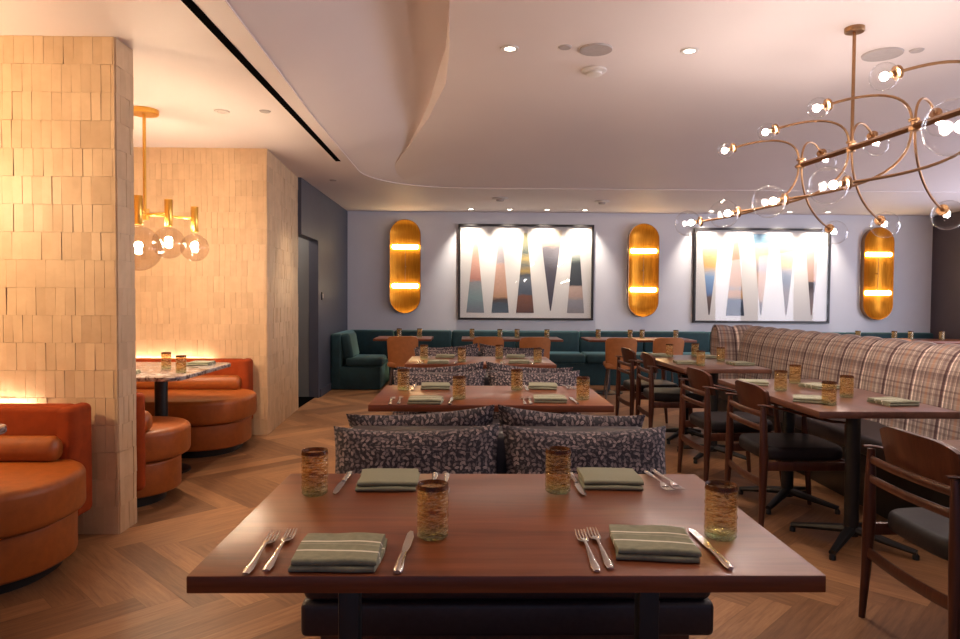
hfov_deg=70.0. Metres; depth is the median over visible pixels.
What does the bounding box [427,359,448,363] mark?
folded napkin
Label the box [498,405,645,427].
cushion
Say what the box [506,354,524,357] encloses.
folded napkin
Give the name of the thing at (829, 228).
socket
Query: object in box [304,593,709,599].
seat cushion
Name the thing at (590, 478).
folded napkin
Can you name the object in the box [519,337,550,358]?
chair
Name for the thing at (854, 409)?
dining table
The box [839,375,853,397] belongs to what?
tumbler
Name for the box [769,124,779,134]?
socket
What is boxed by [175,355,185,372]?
tumbler
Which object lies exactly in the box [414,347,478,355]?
cushion
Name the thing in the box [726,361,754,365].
folded napkin
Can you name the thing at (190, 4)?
trim
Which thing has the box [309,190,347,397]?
wall
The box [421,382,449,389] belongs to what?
folded napkin
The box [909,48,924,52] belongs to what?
cap
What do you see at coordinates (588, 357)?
seat cushion
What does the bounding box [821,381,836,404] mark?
tumbler
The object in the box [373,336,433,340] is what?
dining table
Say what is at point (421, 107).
ceiling
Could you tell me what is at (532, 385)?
folded napkin
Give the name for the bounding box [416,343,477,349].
cushion
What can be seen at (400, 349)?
chair
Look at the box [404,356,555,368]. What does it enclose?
dining table
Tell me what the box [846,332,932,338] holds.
cushion
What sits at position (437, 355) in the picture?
folded napkin
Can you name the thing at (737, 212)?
socket
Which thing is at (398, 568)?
table knife
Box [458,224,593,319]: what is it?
framed artwork
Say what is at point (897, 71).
socket
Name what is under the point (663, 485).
fork
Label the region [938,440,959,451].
seat
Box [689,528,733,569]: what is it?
table knife
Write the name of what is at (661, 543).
folded napkin
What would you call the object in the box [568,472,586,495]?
table knife
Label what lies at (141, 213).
brass chandelier
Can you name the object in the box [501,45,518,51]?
recessed light
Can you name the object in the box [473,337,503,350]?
chair
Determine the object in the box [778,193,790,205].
socket
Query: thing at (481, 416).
cushion
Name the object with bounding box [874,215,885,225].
socket
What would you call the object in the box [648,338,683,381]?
chair
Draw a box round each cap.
[259,109,270,112]
[558,44,571,49]
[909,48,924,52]
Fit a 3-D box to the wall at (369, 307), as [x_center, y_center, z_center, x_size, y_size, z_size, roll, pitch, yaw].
[2.508,-0.489,10.960,10.000,3.000,0.120,0,2,-1]
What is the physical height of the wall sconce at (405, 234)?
1.473 m
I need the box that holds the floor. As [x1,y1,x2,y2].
[0,380,947,638]
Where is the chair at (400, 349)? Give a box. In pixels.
[387,336,417,384]
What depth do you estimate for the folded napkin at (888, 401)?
3.47 m
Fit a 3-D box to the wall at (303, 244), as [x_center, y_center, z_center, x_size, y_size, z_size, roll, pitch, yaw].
[-3.105,-0.306,8.731,1.860,2.600,0.060,0,2,-1]
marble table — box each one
[0,424,6,434]
[136,362,230,472]
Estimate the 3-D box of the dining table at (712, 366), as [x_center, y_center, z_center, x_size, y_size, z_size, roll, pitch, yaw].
[1.886,0.734,5.924,0.680,0.750,1.330,0,2,-1]
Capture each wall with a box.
[0,35,136,533]
[134,147,298,434]
[298,177,317,240]
[298,237,308,396]
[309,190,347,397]
[347,211,932,359]
[930,211,959,338]
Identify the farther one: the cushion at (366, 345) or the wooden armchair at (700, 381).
the cushion at (366, 345)
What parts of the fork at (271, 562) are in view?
handle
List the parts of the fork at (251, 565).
handle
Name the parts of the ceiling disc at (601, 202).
plate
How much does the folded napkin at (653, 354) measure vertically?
0.025 m
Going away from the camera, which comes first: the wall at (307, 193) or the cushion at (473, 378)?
the cushion at (473, 378)
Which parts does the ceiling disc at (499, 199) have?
plate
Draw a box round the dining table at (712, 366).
[640,355,771,463]
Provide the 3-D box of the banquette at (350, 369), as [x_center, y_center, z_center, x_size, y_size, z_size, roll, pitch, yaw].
[-1.725,0.564,10.060,0.710,0.777,1.155,0,2,-1]
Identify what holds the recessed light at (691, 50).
in the ceiling
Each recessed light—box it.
[214,109,229,113]
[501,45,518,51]
[680,47,698,54]
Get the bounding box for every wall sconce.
[389,219,420,312]
[627,223,659,316]
[860,227,894,319]
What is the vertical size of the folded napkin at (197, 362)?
0.025 m
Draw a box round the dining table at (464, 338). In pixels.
[462,336,562,341]
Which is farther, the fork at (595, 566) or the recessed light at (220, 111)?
the recessed light at (220, 111)
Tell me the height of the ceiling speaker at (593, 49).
0.011 m
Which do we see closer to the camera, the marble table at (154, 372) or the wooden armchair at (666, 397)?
the marble table at (154, 372)
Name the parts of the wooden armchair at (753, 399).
leg, rail, panel, armrest, leg, seat, armrest, rail, leg, rail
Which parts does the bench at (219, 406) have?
backrest, seat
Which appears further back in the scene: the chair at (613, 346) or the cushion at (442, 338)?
the cushion at (442, 338)
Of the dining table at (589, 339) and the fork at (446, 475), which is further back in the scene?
the dining table at (589, 339)
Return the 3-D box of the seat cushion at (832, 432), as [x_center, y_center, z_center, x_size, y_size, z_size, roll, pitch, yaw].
[2.524,0.771,4.020,0.420,0.120,6.080,0,2,-1]
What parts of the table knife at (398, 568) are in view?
handle, blade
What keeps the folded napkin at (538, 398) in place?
on the dining table at (473, 397)
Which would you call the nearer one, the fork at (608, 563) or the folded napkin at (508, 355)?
the fork at (608, 563)
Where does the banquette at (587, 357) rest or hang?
on the floor
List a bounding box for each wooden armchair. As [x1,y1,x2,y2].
[615,347,680,422]
[635,352,704,435]
[677,367,781,481]
[724,380,845,526]
[858,427,959,638]
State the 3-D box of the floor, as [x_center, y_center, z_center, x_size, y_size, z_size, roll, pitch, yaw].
[1.042,1.168,3.848,14.233,0.002,15.583,0,2,-1]
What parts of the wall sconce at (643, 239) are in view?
stem, bulb, bulb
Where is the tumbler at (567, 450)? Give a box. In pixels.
[545,446,570,494]
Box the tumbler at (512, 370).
[511,369,522,388]
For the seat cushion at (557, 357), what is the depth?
10.12 m
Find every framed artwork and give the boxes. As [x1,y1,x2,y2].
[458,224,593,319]
[692,228,830,322]
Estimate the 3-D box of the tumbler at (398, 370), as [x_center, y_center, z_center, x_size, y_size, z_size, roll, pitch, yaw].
[-0.439,0.345,3.936,0.071,0.118,0.071,0,2,-19]
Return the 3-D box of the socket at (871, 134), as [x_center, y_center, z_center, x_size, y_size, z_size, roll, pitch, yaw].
[2.318,-1.085,4.049,0.057,0.059,0.059,0,2,-1]
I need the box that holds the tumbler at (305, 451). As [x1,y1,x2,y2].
[301,447,327,495]
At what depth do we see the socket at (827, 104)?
3.37 m
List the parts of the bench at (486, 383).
backrest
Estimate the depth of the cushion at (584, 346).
10.71 m
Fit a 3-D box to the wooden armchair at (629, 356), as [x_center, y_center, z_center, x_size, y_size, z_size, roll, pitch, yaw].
[1.684,0.682,6.807,0.569,0.801,0.548,0,2,-4]
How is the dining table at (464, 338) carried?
on the floor
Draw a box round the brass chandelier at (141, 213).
[134,106,207,270]
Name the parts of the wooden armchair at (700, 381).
leg, rail, panel, leg, armrest, armrest, rail, seat, leg, leg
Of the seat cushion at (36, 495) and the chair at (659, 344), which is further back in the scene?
the chair at (659, 344)
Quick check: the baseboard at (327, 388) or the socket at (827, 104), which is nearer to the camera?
the socket at (827, 104)
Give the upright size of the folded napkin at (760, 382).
0.025 m
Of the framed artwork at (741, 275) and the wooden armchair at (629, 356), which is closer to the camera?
the wooden armchair at (629, 356)
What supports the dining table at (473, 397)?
on the floor
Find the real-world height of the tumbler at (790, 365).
0.118 m
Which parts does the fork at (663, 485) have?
handle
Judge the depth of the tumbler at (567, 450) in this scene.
1.86 m
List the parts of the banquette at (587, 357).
seat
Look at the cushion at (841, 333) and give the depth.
10.80 m
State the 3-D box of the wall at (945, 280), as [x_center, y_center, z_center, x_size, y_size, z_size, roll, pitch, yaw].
[7.420,-0.235,3.526,0.120,3.000,15.000,0,2,-1]
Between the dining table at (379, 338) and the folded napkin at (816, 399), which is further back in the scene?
the dining table at (379, 338)
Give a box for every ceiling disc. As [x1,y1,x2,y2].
[492,197,507,201]
[595,200,608,204]
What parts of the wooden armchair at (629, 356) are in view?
leg, panel, leg, seat, leg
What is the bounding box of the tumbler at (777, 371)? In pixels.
[774,370,786,388]
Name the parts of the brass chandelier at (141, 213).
bulb, rod, arm, bulb, arm, bulb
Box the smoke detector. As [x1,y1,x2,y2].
[581,66,606,77]
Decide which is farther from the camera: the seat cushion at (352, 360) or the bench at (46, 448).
the seat cushion at (352, 360)
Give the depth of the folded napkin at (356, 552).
1.35 m
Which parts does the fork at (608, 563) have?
handle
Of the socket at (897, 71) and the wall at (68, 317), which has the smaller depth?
the socket at (897, 71)
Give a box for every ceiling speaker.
[579,43,612,55]
[861,47,903,61]
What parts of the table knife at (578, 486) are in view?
handle, blade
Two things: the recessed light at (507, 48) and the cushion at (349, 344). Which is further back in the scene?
the cushion at (349, 344)
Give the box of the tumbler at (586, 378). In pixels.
[576,376,589,399]
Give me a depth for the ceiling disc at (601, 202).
9.46 m
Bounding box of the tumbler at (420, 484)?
[417,479,448,540]
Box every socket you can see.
[695,217,704,225]
[728,143,737,152]
[732,206,742,216]
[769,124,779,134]
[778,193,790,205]
[817,149,826,156]
[821,98,833,110]
[824,224,834,232]
[838,176,853,189]
[866,131,878,138]
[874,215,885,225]
[889,65,904,79]
[929,108,942,117]
[936,204,949,215]
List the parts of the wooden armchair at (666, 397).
leg, panel, leg, armrest, armrest, seat, rail, leg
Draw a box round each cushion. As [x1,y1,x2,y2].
[0,459,85,538]
[136,389,256,425]
[145,416,190,462]
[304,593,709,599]
[334,423,499,473]
[341,332,358,358]
[346,354,386,366]
[346,404,494,427]
[354,330,393,357]
[392,369,485,414]
[394,330,451,347]
[396,361,483,372]
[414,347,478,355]
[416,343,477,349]
[452,330,514,347]
[479,343,540,350]
[480,348,543,372]
[486,361,572,372]
[487,369,580,418]
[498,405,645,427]
[502,425,665,473]
[515,330,578,351]
[549,351,584,363]
[579,331,642,352]
[581,352,642,363]
[642,331,709,351]
[645,352,709,354]
[718,384,888,461]
[822,332,847,334]
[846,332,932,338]
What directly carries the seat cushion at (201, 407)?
on the bench at (219, 406)
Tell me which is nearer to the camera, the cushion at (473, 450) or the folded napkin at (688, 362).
the cushion at (473, 450)
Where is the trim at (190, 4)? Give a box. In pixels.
[181,0,339,160]
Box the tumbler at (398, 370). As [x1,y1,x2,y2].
[397,369,409,390]
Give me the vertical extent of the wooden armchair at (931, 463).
0.801 m
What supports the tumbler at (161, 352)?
on the marble table at (154, 372)
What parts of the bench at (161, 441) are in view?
seat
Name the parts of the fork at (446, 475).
handle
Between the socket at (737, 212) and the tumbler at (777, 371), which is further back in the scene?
the tumbler at (777, 371)
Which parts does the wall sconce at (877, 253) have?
bulb, bulb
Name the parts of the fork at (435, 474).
handle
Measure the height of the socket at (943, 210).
0.063 m
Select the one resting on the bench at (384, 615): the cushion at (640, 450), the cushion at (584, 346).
the cushion at (640, 450)
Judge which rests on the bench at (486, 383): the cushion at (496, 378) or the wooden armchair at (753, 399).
the cushion at (496, 378)
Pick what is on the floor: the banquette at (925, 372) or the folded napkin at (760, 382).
the banquette at (925, 372)
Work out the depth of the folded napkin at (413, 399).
3.41 m
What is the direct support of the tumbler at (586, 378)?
on the dining table at (473, 397)
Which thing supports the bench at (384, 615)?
on the floor
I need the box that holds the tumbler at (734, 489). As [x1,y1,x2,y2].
[704,480,737,541]
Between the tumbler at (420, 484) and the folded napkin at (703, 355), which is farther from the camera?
the folded napkin at (703, 355)
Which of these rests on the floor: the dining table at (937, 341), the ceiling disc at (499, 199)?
the dining table at (937, 341)
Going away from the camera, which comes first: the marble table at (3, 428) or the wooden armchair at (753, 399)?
the marble table at (3, 428)
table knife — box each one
[333,471,352,493]
[393,531,413,573]
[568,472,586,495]
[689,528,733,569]
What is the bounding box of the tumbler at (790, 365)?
[789,364,800,383]
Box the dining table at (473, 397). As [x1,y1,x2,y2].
[368,385,613,413]
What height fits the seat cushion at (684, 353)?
0.140 m
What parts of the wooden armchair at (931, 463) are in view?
leg, armrest, rail, seat, panel, armrest, leg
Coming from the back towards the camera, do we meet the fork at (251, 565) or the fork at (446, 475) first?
the fork at (446, 475)
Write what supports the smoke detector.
attached to the ceiling
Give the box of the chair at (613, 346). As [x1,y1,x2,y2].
[603,338,636,399]
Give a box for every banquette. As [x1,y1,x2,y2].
[331,330,388,388]
[354,330,932,385]
[710,325,959,518]
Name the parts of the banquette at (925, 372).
seat, backrest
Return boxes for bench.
[0,402,91,593]
[136,358,256,457]
[136,392,190,507]
[301,426,713,638]
[418,372,540,423]
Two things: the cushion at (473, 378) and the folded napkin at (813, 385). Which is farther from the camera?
the cushion at (473, 378)
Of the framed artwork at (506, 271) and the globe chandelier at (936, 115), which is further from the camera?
the framed artwork at (506, 271)
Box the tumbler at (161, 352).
[161,352,170,368]
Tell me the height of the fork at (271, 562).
0.010 m
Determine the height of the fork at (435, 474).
0.010 m
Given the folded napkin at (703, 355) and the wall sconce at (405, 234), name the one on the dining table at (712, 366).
the folded napkin at (703, 355)
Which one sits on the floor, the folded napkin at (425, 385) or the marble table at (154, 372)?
the marble table at (154, 372)
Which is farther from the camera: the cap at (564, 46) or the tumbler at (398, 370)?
the cap at (564, 46)
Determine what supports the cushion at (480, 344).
on the bench
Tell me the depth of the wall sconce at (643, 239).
10.85 m
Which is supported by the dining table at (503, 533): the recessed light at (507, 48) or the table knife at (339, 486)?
the table knife at (339, 486)
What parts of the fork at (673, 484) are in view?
handle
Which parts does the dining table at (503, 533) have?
leg, leg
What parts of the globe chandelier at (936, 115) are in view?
bulb, arm, bulb, arm, bulb, arm, arm, arm, arm, bulb, glass globe, bulb, arm, rod, arm, arm, arm, bulb, arm, arm, arm, arm, glass globe, bulb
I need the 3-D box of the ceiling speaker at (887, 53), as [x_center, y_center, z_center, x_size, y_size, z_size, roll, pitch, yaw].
[2.521,-1.659,4.297,0.235,0.011,0.235,0,2,-1]
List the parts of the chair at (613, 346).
leg, leg, seat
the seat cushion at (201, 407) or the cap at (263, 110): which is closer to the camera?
the cap at (263, 110)
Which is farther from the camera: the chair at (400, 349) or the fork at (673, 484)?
the chair at (400, 349)
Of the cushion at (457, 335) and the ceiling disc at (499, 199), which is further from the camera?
the cushion at (457, 335)
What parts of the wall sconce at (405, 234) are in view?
bulb, bulb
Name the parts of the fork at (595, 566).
handle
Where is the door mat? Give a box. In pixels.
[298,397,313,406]
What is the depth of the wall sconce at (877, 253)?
10.91 m
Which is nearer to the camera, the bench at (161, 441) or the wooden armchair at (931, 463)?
the wooden armchair at (931, 463)
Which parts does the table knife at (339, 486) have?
blade, handle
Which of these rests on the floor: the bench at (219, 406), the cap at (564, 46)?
the bench at (219, 406)
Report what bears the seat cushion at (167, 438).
on the bench at (161, 441)
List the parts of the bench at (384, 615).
backrest, seat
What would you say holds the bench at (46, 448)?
on the floor
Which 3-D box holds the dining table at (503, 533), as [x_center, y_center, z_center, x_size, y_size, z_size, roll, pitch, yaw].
[0.046,0.850,1.696,1.220,0.748,0.762,0,2,-1]
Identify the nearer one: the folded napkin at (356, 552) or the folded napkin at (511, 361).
the folded napkin at (356, 552)
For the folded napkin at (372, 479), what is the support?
on the dining table at (503, 533)
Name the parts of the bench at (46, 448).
backrest, seat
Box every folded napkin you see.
[186,360,215,364]
[288,532,386,572]
[355,468,419,490]
[407,395,443,404]
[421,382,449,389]
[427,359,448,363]
[435,354,454,357]
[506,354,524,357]
[508,359,529,363]
[528,382,556,389]
[533,394,566,402]
[577,467,643,490]
[609,524,701,562]
[651,353,670,356]
[673,360,697,364]
[693,354,718,358]
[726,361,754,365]
[739,379,768,385]
[793,394,829,403]
[798,382,840,389]
[867,397,919,405]
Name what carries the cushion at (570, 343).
on the banquette at (587, 357)
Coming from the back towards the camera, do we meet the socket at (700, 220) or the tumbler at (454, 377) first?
the socket at (700, 220)
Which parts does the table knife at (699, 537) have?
blade, handle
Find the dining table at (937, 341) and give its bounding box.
[911,339,959,343]
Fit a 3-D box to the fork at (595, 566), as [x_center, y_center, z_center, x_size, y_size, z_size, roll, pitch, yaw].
[0.225,0.478,1.432,0.025,0.010,0.225,0,2,0]
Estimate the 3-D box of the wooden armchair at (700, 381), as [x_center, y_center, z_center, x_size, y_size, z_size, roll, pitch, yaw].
[1.749,0.743,4.819,0.569,0.801,0.548,0,2,-3]
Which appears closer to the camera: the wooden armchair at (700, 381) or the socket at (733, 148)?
the socket at (733, 148)
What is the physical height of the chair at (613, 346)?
0.792 m
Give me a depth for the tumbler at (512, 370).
3.95 m
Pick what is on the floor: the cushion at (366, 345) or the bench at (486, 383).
the bench at (486, 383)
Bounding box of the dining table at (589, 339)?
[581,337,696,394]
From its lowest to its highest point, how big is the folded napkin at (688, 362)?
0.025 m
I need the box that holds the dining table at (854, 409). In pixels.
[718,379,959,560]
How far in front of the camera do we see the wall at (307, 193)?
8.11 m
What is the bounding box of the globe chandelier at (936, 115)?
[675,24,959,243]
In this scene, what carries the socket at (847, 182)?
attached to the globe chandelier at (936, 115)
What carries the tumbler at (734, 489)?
on the dining table at (503, 533)
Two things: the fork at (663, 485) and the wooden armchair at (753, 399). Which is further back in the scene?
the wooden armchair at (753, 399)
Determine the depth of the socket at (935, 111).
3.55 m
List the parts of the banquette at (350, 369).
frame, seat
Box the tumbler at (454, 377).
[452,376,465,399]
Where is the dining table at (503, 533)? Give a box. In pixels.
[186,474,825,638]
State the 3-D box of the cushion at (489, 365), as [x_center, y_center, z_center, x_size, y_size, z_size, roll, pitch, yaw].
[0.359,0.510,5.206,0.677,0.393,0.198,0,2,2]
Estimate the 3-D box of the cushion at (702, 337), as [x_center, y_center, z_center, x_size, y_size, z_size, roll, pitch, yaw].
[3.080,0.408,10.828,1.042,0.440,0.200,0,2,-1]
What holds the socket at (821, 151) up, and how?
attached to the globe chandelier at (936, 115)
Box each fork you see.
[242,531,279,574]
[262,528,296,571]
[429,472,437,486]
[440,473,449,492]
[575,529,600,571]
[586,527,613,568]
[644,470,673,489]
[652,470,684,489]
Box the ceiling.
[0,0,959,215]
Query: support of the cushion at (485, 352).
on the bench
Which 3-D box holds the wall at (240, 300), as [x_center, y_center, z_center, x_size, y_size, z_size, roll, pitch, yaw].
[-3.251,-0.278,7.055,2.549,2.643,1.512,0,2,-1]
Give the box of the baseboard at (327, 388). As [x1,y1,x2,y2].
[320,383,331,396]
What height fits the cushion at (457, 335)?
0.440 m
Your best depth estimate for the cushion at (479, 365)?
5.12 m
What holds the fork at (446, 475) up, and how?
on the dining table at (503, 533)
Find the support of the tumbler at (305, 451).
on the dining table at (503, 533)

